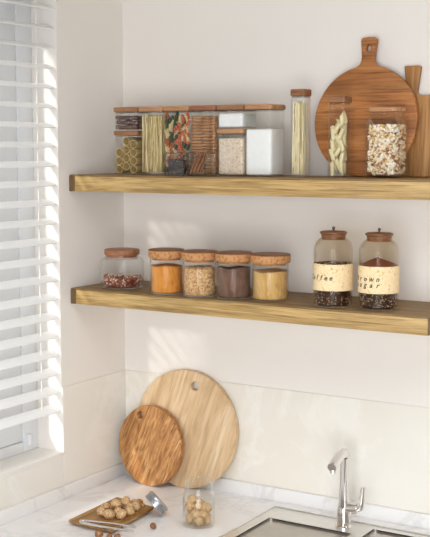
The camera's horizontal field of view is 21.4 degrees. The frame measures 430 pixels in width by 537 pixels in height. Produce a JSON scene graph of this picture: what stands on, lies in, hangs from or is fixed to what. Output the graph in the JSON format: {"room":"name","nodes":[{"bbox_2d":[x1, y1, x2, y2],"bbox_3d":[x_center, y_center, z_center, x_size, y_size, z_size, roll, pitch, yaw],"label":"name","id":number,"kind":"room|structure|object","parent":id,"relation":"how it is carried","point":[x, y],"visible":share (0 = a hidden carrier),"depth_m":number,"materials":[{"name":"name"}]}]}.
{"room":"kitchen","nodes":[
{"label":"kitchen","id":0,"kind":"room"},
{"bbox_2d":[31,0,124,451],"bbox_3d":[-1.260,0.356,1.847,0.120,2.620,3.600,4,7,31],"label":"wall","id":1,"kind":"structure","parent":0,"point":[86,39],"depth_m":3.12,"materials":[{"name":"paint"}]},
{"bbox_2d":[0,0,37,459],"bbox_3d":[-0.781,-0.088,2.652,0.047,1.275,1.066,4,7,31],"label":"window","id":2,"kind":"structure","parent":1,"relation":"in","point":[14,440],"depth_m":3.04,"materials":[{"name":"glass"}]},
{"bbox_2d":[0,0,59,429],"bbox_3d":[-0.716,-0.140,2.609,0.042,1.165,1.050,4,7,31],"label":"window blind","id":3,"kind":"object","parent":2,"relation":"attached to","point":[14,420],"visible":1,"depth_m":2.97,"materials":[{"name":"plastic"}]},
{"bbox_2d":[0,447,63,478],"bbox_3d":[-0.748,0.554,2.700,0.124,0.012,1.066,4,7,31],"label":"trim","id":4,"kind":"structure","parent":1,"relation":"attached to","point":[29,459],"depth_m":3.04,"materials":[{"name":"paint"}]},
{"bbox_2d":[0,370,125,509],"bbox_3d":[-0.684,0.524,2.687,0.004,0.309,1.596,4,7,31],"label":"backsplash","id":5,"kind":"structure","parent":1,"relation":"attached to","point":[93,410],"depth_m":3.18,"materials":[{"name":"tile"}]},
{"bbox_2d":[0,462,126,525],"bbox_3d":[-0.680,0.660,2.691,0.013,0.037,1.583,4,7,31],"label":"trim","id":6,"kind":"structure","parent":1,"relation":"attached to","point":[26,507],"depth_m":3.10,"materials":[{"name":"white stone"}]},
{"bbox_2d":[122,0,429,407],"bbox_3d":[1.166,0.284,2.520,3.700,2.620,0.100,4,7,31],"label":"wall","id":7,"kind":"structure","parent":0,"point":[176,52],"depth_m":3.03,"materials":[{"name":"paint"}]},
{"bbox_2d":[0,474,429,536],"bbox_3d":[0.684,0.800,1.693,3.400,0.030,1.900,4,7,31],"label":"countertop","id":8,"kind":"structure","parent":7,"relation":"attached to","point":[232,510],"depth_m":2.99,"materials":[{"name":"white stone"}]},
{"bbox_2d":[95,530,102,536],"bbox_3d":[-0.286,0.656,2.807,0.021,0.020,0.021,-1,6,-9],"label":"hazelnut","id":9,"kind":"object","parent":8,"relation":"on","point":[99,533],"visible":1,"depth_m":2.80,"materials":[{"name":"brown food"}]},
{"bbox_2d":[68,497,153,531],"bbox_3d":[-0.261,0.643,2.963,0.153,0.012,0.226,4,7,31],"label":"serving board","id":10,"kind":"object","parent":8,"relation":"on","point":[92,514],"visible":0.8,"depth_m":2.93,"materials":[{"name":"brown wood"}]},
{"bbox_2d":[97,507,104,516],"bbox_3d":[-0.293,0.629,2.940,0.028,0.025,0.022,2,6,18],"label":"walnut","id":11,"kind":"object","parent":10,"relation":"on","point":[100,510],"visible":0.85,"depth_m":2.93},
{"bbox_2d":[101,502,110,509],"bbox_3d":[-0.285,0.625,2.970,0.026,0.031,0.026,-3,7,-27],"label":"walnut","id":12,"kind":"object","parent":10,"relation":"on","point":[105,505],"visible":0.56,"depth_m":2.96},
{"bbox_2d":[79,519,136,531],"bbox_3d":[-0.271,0.643,2.850,0.162,0.008,0.035,3,7,23],"label":"tongs","id":13,"kind":"object","parent":10,"relation":"on","point":[83,521],"visible":1,"depth_m":2.85,"materials":[{"name":"silver metal"}]},
{"bbox_2d":[103,509,114,518],"bbox_3d":[-0.272,0.632,2.920,0.030,0.025,0.026,-6,8,-43],"label":"walnut","id":14,"kind":"object","parent":10,"relation":"on","point":[108,513],"visible":1,"depth_m":2.91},
{"bbox_2d":[110,499,120,507],"bbox_3d":[-0.258,0.612,2.960,0.028,0.023,0.024,6,8,42],"label":"walnut","id":15,"kind":"object","parent":10,"relation":"on","point":[115,503],"visible":1,"depth_m":2.95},
{"bbox_2d":[116,509,126,518],"bbox_3d":[-0.240,0.631,2.919,0.023,0.026,0.026,6,8,42],"label":"walnut","id":16,"kind":"object","parent":10,"relation":"on","point":[121,514],"visible":1,"depth_m":2.91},
{"bbox_2d":[123,503,133,509],"bbox_3d":[-0.227,0.625,2.980,0.027,0.025,0.029,-3,7,-23],"label":"walnut","id":17,"kind":"object","parent":10,"relation":"on","point":[129,504],"visible":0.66,"depth_m":2.97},
{"bbox_2d":[121,496,129,505],"bbox_3d":[-0.234,0.609,2.981,0.022,0.026,0.026,0,6,0],"label":"walnut","id":18,"kind":"object","parent":17,"relation":"on","point":[125,500],"visible":1,"depth_m":2.97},
{"bbox_2d":[125,507,134,515],"bbox_3d":[-0.221,0.629,2.945,0.028,0.024,0.023,-3,7,-25],"label":"walnut","id":19,"kind":"object","parent":10,"relation":"on","point":[130,511],"visible":0.99,"depth_m":2.94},
{"bbox_2d":[132,501,140,510],"bbox_3d":[-0.209,0.624,2.987,0.026,0.025,0.033,-3,7,-27],"label":"walnut","id":20,"kind":"object","parent":10,"relation":"on","point":[136,504],"visible":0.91,"depth_m":2.98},
{"bbox_2d":[119,405,183,485],"bbox_3d":[-0.183,0.506,3.247,0.229,0.229,0.042,5,8,37],"label":"round board","id":21,"kind":"object","parent":8,"relation":"on","point":[151,446],"visible":1,"depth_m":3.23,"materials":[{"name":"wood"}]},
{"bbox_2d":[145,491,167,514],"bbox_3d":[-0.154,0.615,2.980,0.058,0.063,0.067,-2,6,-18],"label":"lid","id":22,"kind":"object","parent":8,"relation":"on","point":[151,497],"visible":1,"depth_m":2.95,"materials":[{"name":"metal"}]},
{"bbox_2d":[139,369,238,487],"bbox_3d":[-0.081,0.454,3.222,0.336,0.336,0.043,4,7,33],"label":"round board","id":23,"kind":"object","parent":8,"relation":"on","point":[206,417],"visible":0.81,"depth_m":3.19,"materials":[{"name":"brown wood"}]},
{"bbox_2d":[182,477,214,528],"bbox_3d":[-0.042,0.597,2.902,0.083,0.118,0.083,0,6,3],"label":"jar","id":24,"kind":"object","parent":8,"relation":"on","point":[209,477],"visible":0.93,"depth_m":2.90,"materials":[{"name":"clear glass"}]},
{"bbox_2d":[185,513,194,522],"bbox_3d":[-0.063,0.637,2.903,0.024,0.025,0.029,-2,6,-18],"label":"walnut","id":25,"kind":"object","parent":24,"relation":"in","point":[188,518],"visible":0.92,"depth_m":2.89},
{"bbox_2d":[185,502,194,510],"bbox_3d":[-0.064,0.607,2.905,0.030,0.024,0.026,-3,7,-29],"label":"walnut","id":26,"kind":"object","parent":24,"relation":"in","point":[189,506],"visible":1,"depth_m":2.90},
{"bbox_2d":[187,494,196,502],"bbox_3d":[-0.059,0.591,2.913,0.030,0.025,0.026,-4,7,-36],"label":"walnut","id":27,"kind":"object","parent":24,"relation":"in","point":[192,498],"visible":1,"depth_m":2.90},
{"bbox_2d":[191,509,199,518],"bbox_3d":[-0.049,0.624,2.885,0.024,0.028,0.028,-1,6,-8],"label":"walnut","id":28,"kind":"object","parent":24,"relation":"in","point":[195,513],"visible":1,"depth_m":2.88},
{"bbox_2d":[194,502,202,510],"bbox_3d":[-0.041,0.608,2.899,0.024,0.027,0.029,-4,8,-36],"label":"walnut","id":29,"kind":"object","parent":24,"relation":"in","point":[198,505],"visible":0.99,"depth_m":2.89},
{"bbox_2d":[194,516,203,525],"bbox_3d":[-0.040,0.639,2.883,0.025,0.025,0.030,0,6,-2],"label":"walnut","id":30,"kind":"object","parent":24,"relation":"in","point":[199,520],"visible":1,"depth_m":2.87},
{"bbox_2d":[200,509,207,518],"bbox_3d":[-0.029,0.624,2.888,0.024,0.027,0.029,2,7,21],"label":"walnut","id":31,"kind":"object","parent":24,"relation":"in","point":[203,513],"visible":1,"depth_m":2.88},
{"bbox_2d":[202,502,211,511],"bbox_3d":[-0.022,0.608,2.896,0.027,0.025,0.030,-5,8,-40],"label":"walnut","id":32,"kind":"object","parent":24,"relation":"in","point":[206,505],"visible":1,"depth_m":2.89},
{"bbox_2d":[204,512,210,523],"bbox_3d":[-0.021,0.637,2.905,0.024,0.029,0.026,-2,7,-22],"label":"walnut","id":33,"kind":"object","parent":24,"relation":"in","point":[207,520],"visible":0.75,"depth_m":2.90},
{"bbox_2d":[219,506,429,536],"bbox_3d":[0.350,0.777,2.677,0.722,0.206,0.444,4,7,31],"label":"sink","id":34,"kind":"object","parent":8,"relation":"in","point":[276,521],"visible":1,"depth_m":2.87,"materials":[{"name":"metal"}]},
{"bbox_2d":[236,518,349,536],"bbox_3d":[0.155,0.770,2.765,0.238,0.204,0.329,4,7,31],"label":"basin","id":35,"kind":"object","parent":34,"relation":"in","point":[261,527],"depth_m":2.87,"materials":[{"name":"silver metal"}]},
{"bbox_2d":[363,530,411,536],"bbox_3d":[0.464,0.786,2.610,0.396,0.204,0.388,4,7,31],"label":"basin","id":36,"kind":"object","parent":34,"relation":"in","point":[366,533],"depth_m":2.84,"materials":[{"name":"silver metal"}]},
{"bbox_2d":[327,448,364,529],"bbox_3d":[0.312,0.556,2.840,0.111,0.204,0.074,-4,7,-34],"label":"kitchen faucet","id":37,"kind":"object","parent":8,"relation":"on","point":[345,508],"visible":1,"depth_m":2.86,"materials":[{"name":"silver metal"}]},
{"bbox_2d":[69,173,429,199],"bbox_3d":[0.110,-0.214,2.915,1.033,0.045,0.250,4,7,31],"label":"wall shelf","id":38,"kind":"object","parent":7,"relation":"attached to","point":[408,188],"visible":0.96,"depth_m":2.78,"materials":[{"name":"brown wood"}]},
{"bbox_2d":[114,131,141,135],"bbox_3d":[-0.221,-0.315,3.091,0.080,0.117,0.078,4,7,31],"label":"glass canister","id":39,"kind":"object","parent":38,"relation":"on","point":[116,133],"visible":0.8,"depth_m":3.05,"materials":[{"name":"brown wood"}]},
{"bbox_2d":[116,157,124,164],"bbox_3d":[-0.242,-0.294,3.105,0.022,0.022,0.066,4,7,32],"label":"pasta tube","id":40,"kind":"object","parent":39,"relation":"in","point":[119,160],"visible":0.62,"depth_m":3.08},
{"bbox_2d":[116,148,124,156],"bbox_3d":[-0.242,-0.317,3.103,0.022,0.022,0.066,4,7,32],"label":"pasta tube","id":41,"kind":"object","parent":39,"relation":"in","point":[119,152],"visible":0.52,"depth_m":3.08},
{"bbox_2d":[116,165,130,172],"bbox_3d":[-0.242,-0.272,3.107,0.022,0.022,0.066,4,7,32],"label":"pasta tube","id":42,"kind":"object","parent":39,"relation":"in","point":[119,168],"visible":0.62,"depth_m":3.09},
{"bbox_2d":[123,162,131,169],"bbox_3d":[-0.222,-0.279,3.094,0.022,0.022,0.066,4,7,32],"label":"pasta tube","id":43,"kind":"object","parent":39,"relation":"in","point":[126,166],"visible":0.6,"depth_m":3.07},
{"bbox_2d":[123,154,131,161],"bbox_3d":[-0.222,-0.301,3.092,0.022,0.022,0.066,4,7,32],"label":"pasta tube","id":44,"kind":"object","parent":39,"relation":"in","point":[126,157],"visible":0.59,"depth_m":3.07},
{"bbox_2d":[123,145,131,153],"bbox_3d":[-0.222,-0.323,3.090,0.022,0.022,0.066,4,7,32],"label":"pasta tube","id":45,"kind":"object","parent":39,"relation":"in","point":[126,149],"visible":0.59,"depth_m":3.07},
{"bbox_2d":[114,107,149,122],"bbox_3d":[-0.221,-0.405,3.082,0.080,0.063,0.078,4,7,31],"label":"glass canister","id":46,"kind":"object","parent":39,"relation":"on","point":[125,110],"visible":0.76,"depth_m":3.05,"materials":[{"name":"brown wood"}]},
{"bbox_2d":[116,125,137,128],"bbox_3d":[-0.237,-0.381,3.060,0.071,0.013,0.012,4,7,32],"label":"twig","id":47,"kind":"object","parent":46,"relation":"in","point":[117,126],"visible":1,"depth_m":3.06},
{"bbox_2d":[115,115,138,119],"bbox_3d":[-0.236,-0.406,3.057,0.071,0.012,0.013,4,7,31],"label":"twig","id":48,"kind":"object","parent":46,"relation":"in","point":[128,117],"visible":1,"depth_m":3.05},
{"bbox_2d":[116,120,138,124],"bbox_3d":[-0.235,-0.393,3.058,0.071,0.013,0.012,4,7,32],"label":"twig","id":49,"kind":"object","parent":46,"relation":"in","point":[117,121],"visible":1,"depth_m":3.05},
{"bbox_2d":[123,137,141,144],"bbox_3d":[-0.222,-0.345,3.087,0.022,0.022,0.066,4,7,32],"label":"pasta tube","id":50,"kind":"object","parent":39,"relation":"in","point":[126,141],"visible":0.69,"depth_m":3.07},
{"bbox_2d":[130,157,141,164],"bbox_3d":[-0.202,-0.292,3.080,0.022,0.022,0.066,4,7,32],"label":"pasta tube","id":51,"kind":"object","parent":39,"relation":"in","point":[134,160],"visible":0.66,"depth_m":3.06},
{"bbox_2d":[130,148,141,156],"bbox_3d":[-0.202,-0.314,3.078,0.022,0.022,0.066,4,7,32],"label":"pasta tube","id":52,"kind":"object","parent":39,"relation":"in","point":[134,152],"visible":0.6,"depth_m":3.06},
{"bbox_2d":[130,140,141,147],"bbox_3d":[-0.202,-0.337,3.076,0.022,0.022,0.066,4,7,32],"label":"pasta tube","id":53,"kind":"object","parent":39,"relation":"in","point":[134,143],"visible":0.56,"depth_m":3.06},
{"bbox_2d":[130,165,148,172],"bbox_3d":[-0.202,-0.270,3.083,0.022,0.022,0.066,4,7,32],"label":"pasta tube","id":54,"kind":"object","parent":39,"relation":"in","point":[134,168],"visible":0.7,"depth_m":3.06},
{"bbox_2d":[138,106,173,168],"bbox_3d":[-0.152,-0.342,3.045,0.080,0.180,0.078,4,7,31],"label":"glass canister","id":55,"kind":"object","parent":38,"relation":"on","point":[150,108],"visible":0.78,"depth_m":3.01,"materials":[{"name":"brown wood"}]},
{"bbox_2d":[142,114,173,171],"bbox_3d":[-0.152,-0.336,3.046,0.063,0.154,0.064,4,7,31],"label":"noodles","id":56,"kind":"object","parent":55,"relation":"in","point":[154,153],"visible":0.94,"depth_m":3.02,"materials":[{"name":"food"}]},
{"bbox_2d":[164,106,200,112],"bbox_3d":[-0.082,-0.337,3.002,0.080,0.180,0.078,4,7,31],"label":"glass canister","id":57,"kind":"object","parent":38,"relation":"on","point":[182,109],"visible":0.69,"depth_m":2.96,"materials":[{"name":"brown wood"}]},
{"bbox_2d":[190,105,226,112],"bbox_3d":[-0.013,-0.333,2.960,0.080,0.180,0.078,4,7,31],"label":"glass canister","id":58,"kind":"object","parent":38,"relation":"on","point":[193,107],"visible":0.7,"depth_m":2.92,"materials":[{"name":"red wood"}]},
{"bbox_2d":[191,162,215,164],"bbox_3d":[-0.031,-0.271,2.940,0.072,0.008,0.008,4,7,31],"label":"breadstick","id":59,"kind":"object","parent":58,"relation":"in","point":[206,163],"visible":0.59,"depth_m":2.93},
{"bbox_2d":[191,150,215,152],"bbox_3d":[-0.030,-0.303,2.937,0.072,0.008,0.008,4,7,32],"label":"breadstick","id":60,"kind":"object","parent":58,"relation":"in","point":[192,151],"visible":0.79,"depth_m":2.93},
{"bbox_2d":[191,141,215,143],"bbox_3d":[-0.029,-0.326,2.935,0.072,0.008,0.008,4,7,31],"label":"breadstick","id":61,"kind":"object","parent":58,"relation":"in","point":[192,142],"visible":1,"depth_m":2.93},
{"bbox_2d":[191,137,215,140],"bbox_3d":[-0.030,-0.334,2.933,0.072,0.008,0.008,4,7,32],"label":"breadstick","id":62,"kind":"object","parent":58,"relation":"in","point":[209,138],"visible":1,"depth_m":2.93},
{"bbox_2d":[191,128,215,130],"bbox_3d":[-0.029,-0.358,2.932,0.072,0.009,0.008,4,7,31],"label":"breadstick","id":63,"kind":"object","parent":58,"relation":"in","point":[196,129],"visible":1,"depth_m":2.93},
{"bbox_2d":[191,125,215,127],"bbox_3d":[-0.030,-0.366,2.931,0.072,0.008,0.008,4,7,32],"label":"breadstick","id":64,"kind":"object","parent":58,"relation":"in","point":[192,126],"visible":1,"depth_m":2.93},
{"bbox_2d":[192,171,215,173],"bbox_3d":[-0.030,-0.248,2.942,0.072,0.008,0.008,4,7,31],"label":"breadstick","id":65,"kind":"object","parent":58,"relation":"in","point":[202,172],"visible":0.79,"depth_m":2.94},
{"bbox_2d":[191,122,216,124],"bbox_3d":[-0.029,-0.373,2.928,0.072,0.008,0.008,4,7,32],"label":"breadstick","id":66,"kind":"object","parent":58,"relation":"in","point":[192,123],"visible":1,"depth_m":2.92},
{"bbox_2d":[191,116,216,118],"bbox_3d":[-0.028,-0.389,2.927,0.072,0.008,0.008,4,7,31],"label":"breadstick","id":67,"kind":"object","parent":58,"relation":"in","point":[192,117],"visible":1,"depth_m":2.92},
{"bbox_2d":[192,147,216,149],"bbox_3d":[-0.027,-0.311,2.936,0.072,0.008,0.008,4,7,31],"label":"breadstick","id":68,"kind":"object","parent":58,"relation":"in","point":[193,148],"visible":1,"depth_m":2.93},
{"bbox_2d":[192,144,216,146],"bbox_3d":[-0.028,-0.318,2.934,0.072,0.008,0.008,4,7,32],"label":"breadstick","id":69,"kind":"object","parent":58,"relation":"in","point":[193,145],"visible":1,"depth_m":2.93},
{"bbox_2d":[192,134,216,137],"bbox_3d":[-0.028,-0.342,2.932,0.072,0.008,0.008,4,7,31],"label":"breadstick","id":70,"kind":"object","parent":58,"relation":"in","point":[195,135],"visible":1,"depth_m":2.93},
{"bbox_2d":[192,131,216,133],"bbox_3d":[-0.028,-0.350,2.932,0.072,0.008,0.008,4,7,32],"label":"breadstick","id":71,"kind":"object","parent":58,"relation":"in","point":[193,132],"visible":1,"depth_m":2.93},
{"bbox_2d":[192,119,216,121],"bbox_3d":[-0.028,-0.381,2.929,0.072,0.008,0.008,4,7,32],"label":"breadstick","id":72,"kind":"object","parent":58,"relation":"in","point":[193,120],"visible":1,"depth_m":2.92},
{"bbox_2d":[193,168,216,170],"bbox_3d":[-0.029,-0.256,2.942,0.072,0.008,0.008,4,7,31],"label":"breadstick","id":73,"kind":"object","parent":58,"relation":"in","point":[204,169],"visible":0.68,"depth_m":2.93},
{"bbox_2d":[217,129,246,133],"bbox_3d":[0.057,-0.298,2.920,0.080,0.120,0.078,4,7,31],"label":"glass canister","id":74,"kind":"object","parent":38,"relation":"on","point":[219,131],"visible":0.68,"depth_m":2.88,"materials":[{"name":"brown wood"}]},
{"bbox_2d":[219,138,246,174],"bbox_3d":[0.057,-0.288,2.921,0.073,0.093,0.072,4,7,31],"label":"flakes","id":75,"kind":"object","parent":74,"relation":"in","point":[232,151],"visible":0.81,"depth_m":2.89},
{"bbox_2d":[217,104,251,111],"bbox_3d":[0.057,-0.388,2.911,0.080,0.060,0.078,4,7,31],"label":"glass canister","id":76,"kind":"object","parent":74,"relation":"on","point":[238,107],"visible":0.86,"depth_m":2.88,"materials":[{"name":"brown wood"}]},
{"bbox_2d":[219,113,254,127],"bbox_3d":[0.057,-0.379,2.912,0.073,0.035,0.072,4,7,31],"label":"sugar","id":77,"kind":"object","parent":76,"relation":"in","point":[235,120],"visible":1,"depth_m":2.88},
{"bbox_2d":[244,104,285,142],"bbox_3d":[0.126,-0.324,2.874,0.080,0.180,0.078,4,7,31],"label":"glass canister","id":78,"kind":"object","parent":38,"relation":"on","point":[246,106],"visible":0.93,"depth_m":2.84,"materials":[{"name":"brown wood"}]},
{"bbox_2d":[246,128,282,174],"bbox_3d":[0.126,-0.296,2.877,0.073,0.119,0.072,4,7,31],"label":"flour","id":79,"kind":"object","parent":78,"relation":"in","point":[264,147],"visible":1,"depth_m":2.85,"materials":[{"name":"food"}]},
{"bbox_2d":[290,89,310,176],"bbox_3d":[0.213,-0.337,2.834,0.041,0.216,0.041,4,7,31],"label":"bottle","id":80,"kind":"object","parent":38,"relation":"on","point":[300,93],"visible":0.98,"depth_m":2.81,"materials":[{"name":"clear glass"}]},
{"bbox_2d":[292,101,308,173],"bbox_3d":[0.213,-0.326,2.834,0.032,0.181,0.030,4,7,31],"label":"spaghetti","id":81,"kind":"object","parent":80,"relation":"in","point":[300,110],"visible":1,"depth_m":2.82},
{"bbox_2d":[328,96,351,105],"bbox_3d":[0.305,-0.322,2.781,0.046,0.197,0.046,4,7,31],"label":"bottle","id":82,"kind":"object","parent":38,"relation":"on","point":[331,99],"visible":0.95,"depth_m":2.75,"materials":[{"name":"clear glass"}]},
{"bbox_2d":[328,149,335,162],"bbox_3d":[0.287,-0.276,2.782,0.020,0.034,0.011,3,7,26],"label":"penne","id":83,"kind":"object","parent":82,"relation":"in","point":[332,156],"visible":1,"depth_m":2.78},
{"bbox_2d":[330,162,334,175],"bbox_3d":[0.288,-0.245,2.785,0.012,0.036,0.011,3,7,28],"label":"penne","id":84,"kind":"object","parent":82,"relation":"in","point":[332,167],"visible":1,"depth_m":2.78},
{"bbox_2d":[330,139,334,151],"bbox_3d":[0.287,-0.303,2.779,0.014,0.036,0.011,3,7,28],"label":"penne","id":85,"kind":"object","parent":82,"relation":"in","point":[332,142],"visible":1,"depth_m":2.77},
{"bbox_2d":[330,125,334,139],"bbox_3d":[0.288,-0.332,2.776,0.014,0.036,0.011,5,8,36],"label":"penne","id":86,"kind":"object","parent":82,"relation":"in","point":[332,127],"visible":1,"depth_m":2.77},
{"bbox_2d":[334,120,340,133],"bbox_3d":[0.300,-0.346,2.771,0.022,0.035,0.011,4,7,32],"label":"penne","id":87,"kind":"object","parent":82,"relation":"in","point":[337,126],"visible":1,"depth_m":2.77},
{"bbox_2d":[339,161,343,175],"bbox_3d":[0.308,-0.244,2.773,0.013,0.036,0.011,4,7,34],"label":"penne","id":88,"kind":"object","parent":82,"relation":"in","point":[341,168],"visible":1,"depth_m":2.77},
{"bbox_2d":[338,150,345,163],"bbox_3d":[0.309,-0.271,2.769,0.019,0.034,0.011,5,8,36],"label":"penne","id":89,"kind":"object","parent":82,"relation":"in","point":[342,154],"visible":1,"depth_m":2.77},
{"bbox_2d":[339,138,344,151],"bbox_3d":[0.308,-0.301,2.767,0.017,0.037,0.011,4,7,32],"label":"penne","id":90,"kind":"object","parent":82,"relation":"in","point":[341,144],"visible":1,"depth_m":2.76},
{"bbox_2d":[338,125,345,139],"bbox_3d":[0.308,-0.331,2.763,0.018,0.037,0.011,4,7,33],"label":"penne","id":91,"kind":"object","parent":82,"relation":"in","point":[343,128],"visible":1,"depth_m":2.76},
{"bbox_2d":[340,112,343,125],"bbox_3d":[0.308,-0.362,2.760,0.011,0.036,0.011,-1,5,7],"label":"penne","id":92,"kind":"object","parent":82,"relation":"in","point":[342,114],"visible":1,"depth_m":2.76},
{"bbox_2d":[342,134,346,147],"bbox_3d":[0.316,-0.312,2.778,0.013,0.036,0.011,4,7,35],"label":"penne","id":93,"kind":"object","parent":82,"relation":"in","point":[344,139],"visible":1,"depth_m":2.77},
{"bbox_2d":[315,37,418,176],"bbox_3d":[0.377,-0.402,2.830,0.277,0.346,0.055,4,7,33],"label":"paddle board","id":94,"kind":"object","parent":38,"relation":"on","point":[369,84],"visible":0.84,"depth_m":2.83,"materials":[{"name":"brown wood"}]},
{"bbox_2d":[365,107,407,177],"bbox_3d":[0.413,-0.302,2.734,0.084,0.168,0.084,4,7,31],"label":"jar","id":95,"kind":"object","parent":38,"relation":"on","point":[371,109],"visible":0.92,"depth_m":2.70,"materials":[{"name":"clear glass"}]},
{"bbox_2d":[367,123,405,175],"bbox_3d":[0.413,-0.286,2.734,0.076,0.125,0.076,4,7,31],"label":"seeds","id":96,"kind":"object","parent":95,"relation":"in","point":[386,153],"visible":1,"depth_m":2.71,"materials":[{"name":"food"}]},
{"bbox_2d":[376,65,429,176],"bbox_3d":[0.483,-0.361,2.796,0.200,0.272,0.026,4,7,32],"label":"board","id":97,"kind":"object","parent":38,"relation":"on","point":[417,159],"visible":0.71,"depth_m":2.78,"materials":[{"name":"brown wood"}]},
{"bbox_3d":[-0.091,-0.269,2.926,0.066,0.060,0.055,4,7,31],"label":"glass dish","id":98,"kind":"object","parent":38,"relation":"on","visible":0},
{"bbox_2d":[167,158,191,174],"bbox_3d":[-0.091,-0.263,2.927,0.052,0.042,0.042,4,7,31],"label":"peppercorns","id":99,"kind":"object","parent":98,"relation":"in","point":[177,165],"visible":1,"depth_m":2.91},
{"bbox_3d":[-0.035,-0.265,2.892,0.062,0.060,0.055,4,7,31],"label":"glass dish","id":100,"kind":"object","parent":38,"relation":"on","visible":0},
{"bbox_2d":[190,152,198,173],"bbox_3d":[-0.053,-0.269,2.888,0.023,0.056,0.008,3,7,22],"label":"cinnamon stick","id":101,"kind":"object","parent":100,"relation":"in","point":[196,155],"visible":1,"depth_m":2.89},
{"bbox_2d":[193,152,202,172],"bbox_3d":[-0.043,-0.268,2.882,0.027,0.055,0.008,3,7,24],"label":"cinnamon stick","id":102,"kind":"object","parent":100,"relation":"in","point":[201,153],"visible":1,"depth_m":2.88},
{"bbox_2d":[196,152,206,172],"bbox_3d":[-0.034,-0.268,2.876,0.030,0.053,0.008,3,7,25],"label":"cinnamon stick","id":103,"kind":"object","parent":100,"relation":"in","point":[205,154],"visible":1,"depth_m":2.87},
{"bbox_2d":[200,151,209,171],"bbox_3d":[-0.026,-0.272,2.896,0.028,0.054,0.008,3,7,25],"label":"cinnamon stick","id":104,"kind":"object","parent":100,"relation":"in","point":[208,152],"visible":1,"depth_m":2.89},
{"bbox_2d":[71,280,429,335],"bbox_3d":[0.110,0.092,2.948,1.033,0.043,0.250,4,7,31],"label":"wall shelf","id":105,"kind":"object","parent":7,"relation":"attached to","point":[408,316],"visible":0.76,"depth_m":2.81,"materials":[{"name":"brown wood"}]},
{"bbox_2d":[100,247,143,289],"bbox_3d":[-0.255,-0.001,3.116,0.121,0.106,0.121,4,7,31],"label":"jar","id":106,"kind":"object","parent":105,"relation":"on","point":[120,252],"visible":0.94,"depth_m":3.08,"materials":[{"name":"clear glass"}]},
{"bbox_2d":[103,274,141,286],"bbox_3d":[-0.254,0.031,3.120,0.107,0.032,0.106,4,7,31],"label":"beans","id":107,"kind":"object","parent":106,"relation":"in","point":[112,280],"visible":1,"depth_m":3.09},
{"bbox_2d":[148,247,184,294],"bbox_3d":[-0.128,0.007,2.993,0.096,0.117,0.096,4,7,31],"label":"spice jar","id":108,"kind":"object","parent":105,"relation":"on","point":[162,253],"visible":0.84,"depth_m":2.96,"materials":[{"name":"clear glass"}]},
{"bbox_2d":[151,263,181,292],"bbox_3d":[-0.128,0.025,2.995,0.083,0.073,0.083,4,7,31],"label":"powder","id":109,"kind":"object","parent":108,"relation":"in","point":[165,277],"visible":1,"depth_m":2.96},
{"bbox_2d":[181,249,217,296],"bbox_3d":[-0.040,0.012,2.945,0.097,0.117,0.097,4,7,31],"label":"spice jar","id":110,"kind":"object","parent":105,"relation":"on","point":[189,255],"visible":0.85,"depth_m":2.91,"materials":[{"name":"clear glass"}]},
{"bbox_2d":[184,265,214,295],"bbox_3d":[-0.040,0.029,2.946,0.082,0.074,0.083,4,7,31],"label":"crumbs","id":111,"kind":"object","parent":110,"relation":"in","point":[199,279],"visible":1,"depth_m":2.91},
{"bbox_2d":[215,250,252,298],"bbox_3d":[0.049,0.016,2.905,0.099,0.117,0.099,4,7,31],"label":"spice jar","id":112,"kind":"object","parent":105,"relation":"on","point":[232,257],"visible":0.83,"depth_m":2.86,"materials":[{"name":"clear glass"}]},
{"bbox_2d":[217,265,250,297],"bbox_3d":[0.049,0.032,2.906,0.085,0.077,0.085,4,7,31],"label":"powder","id":113,"kind":"object","parent":112,"relation":"in","point":[233,281],"visible":1,"depth_m":2.87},
{"bbox_2d":[250,252,290,301],"bbox_3d":[0.139,0.021,2.861,0.102,0.117,0.102,4,7,31],"label":"spice jar","id":114,"kind":"object","parent":105,"relation":"on","point":[259,258],"visible":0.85,"depth_m":2.82,"materials":[{"name":"clear glass"}]},
{"bbox_2d":[253,268,287,299],"bbox_3d":[0.139,0.039,2.862,0.088,0.072,0.088,4,7,31],"label":"powder","id":115,"kind":"object","parent":114,"relation":"in","point":[269,283],"visible":1,"depth_m":2.83,"materials":[{"name":"food"}]},
{"bbox_2d":[313,226,353,307],"bbox_3d":[0.286,-0.006,2.748,0.098,0.194,0.098,-5,8,-42],"label":"jar","id":116,"kind":"object","parent":105,"relation":"on","point":[334,278],"visible":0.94,"depth_m":2.71,"materials":[{"name":"clear glass"}]},
{"bbox_2d":[315,261,350,305],"bbox_3d":[0.286,0.035,2.753,0.087,0.102,0.087,1,6,5],"label":"coffee beans","id":117,"kind":"object","parent":116,"relation":"in","point":[327,298],"visible":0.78,"depth_m":2.72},
{"bbox_2d":[358,228,399,310],"bbox_3d":[0.388,0.000,2.696,0.098,0.194,0.098,-2,6,-16],"label":"jar","id":118,"kind":"object","parent":105,"relation":"on","point":[371,280],"visible":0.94,"depth_m":2.66,"materials":[{"name":"clear glass"}]},
{"bbox_2d":[360,293,396,308],"bbox_3d":[0.388,0.056,2.702,0.088,0.071,0.087,4,7,31],"label":"crystal","id":119,"kind":"object","parent":118,"relation":"in","point":[372,301],"visible":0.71,"depth_m":2.67},
{"bbox_2d":[360,257,397,266],"bbox_3d":[0.388,-0.004,2.696,0.089,0.046,0.089,4,7,31],"label":"sugar","id":120,"kind":"object","parent":119,"relation":"on","point":[376,262],"visible":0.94,"depth_m":2.67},
{"bbox_2d":[125,370,429,513],"bbox_3d":[1.181,0.546,2.477,3.400,0.309,0.004,4,7,31],"label":"backsplash","id":121,"kind":"structure","parent":7,"relation":"attached to","point":[288,439],"depth_m":3.02,"materials":[{"name":"tile"}]},
{"bbox_2d":[127,471,429,529],"bbox_3d":[1.179,0.682,2.483,3.396,0.037,0.013,4,7,31],"label":"trim","id":122,"kind":"structure","parent":7,"relation":"attached to","point":[311,500],"depth_m":3.04,"materials":[{"name":"white stone"}]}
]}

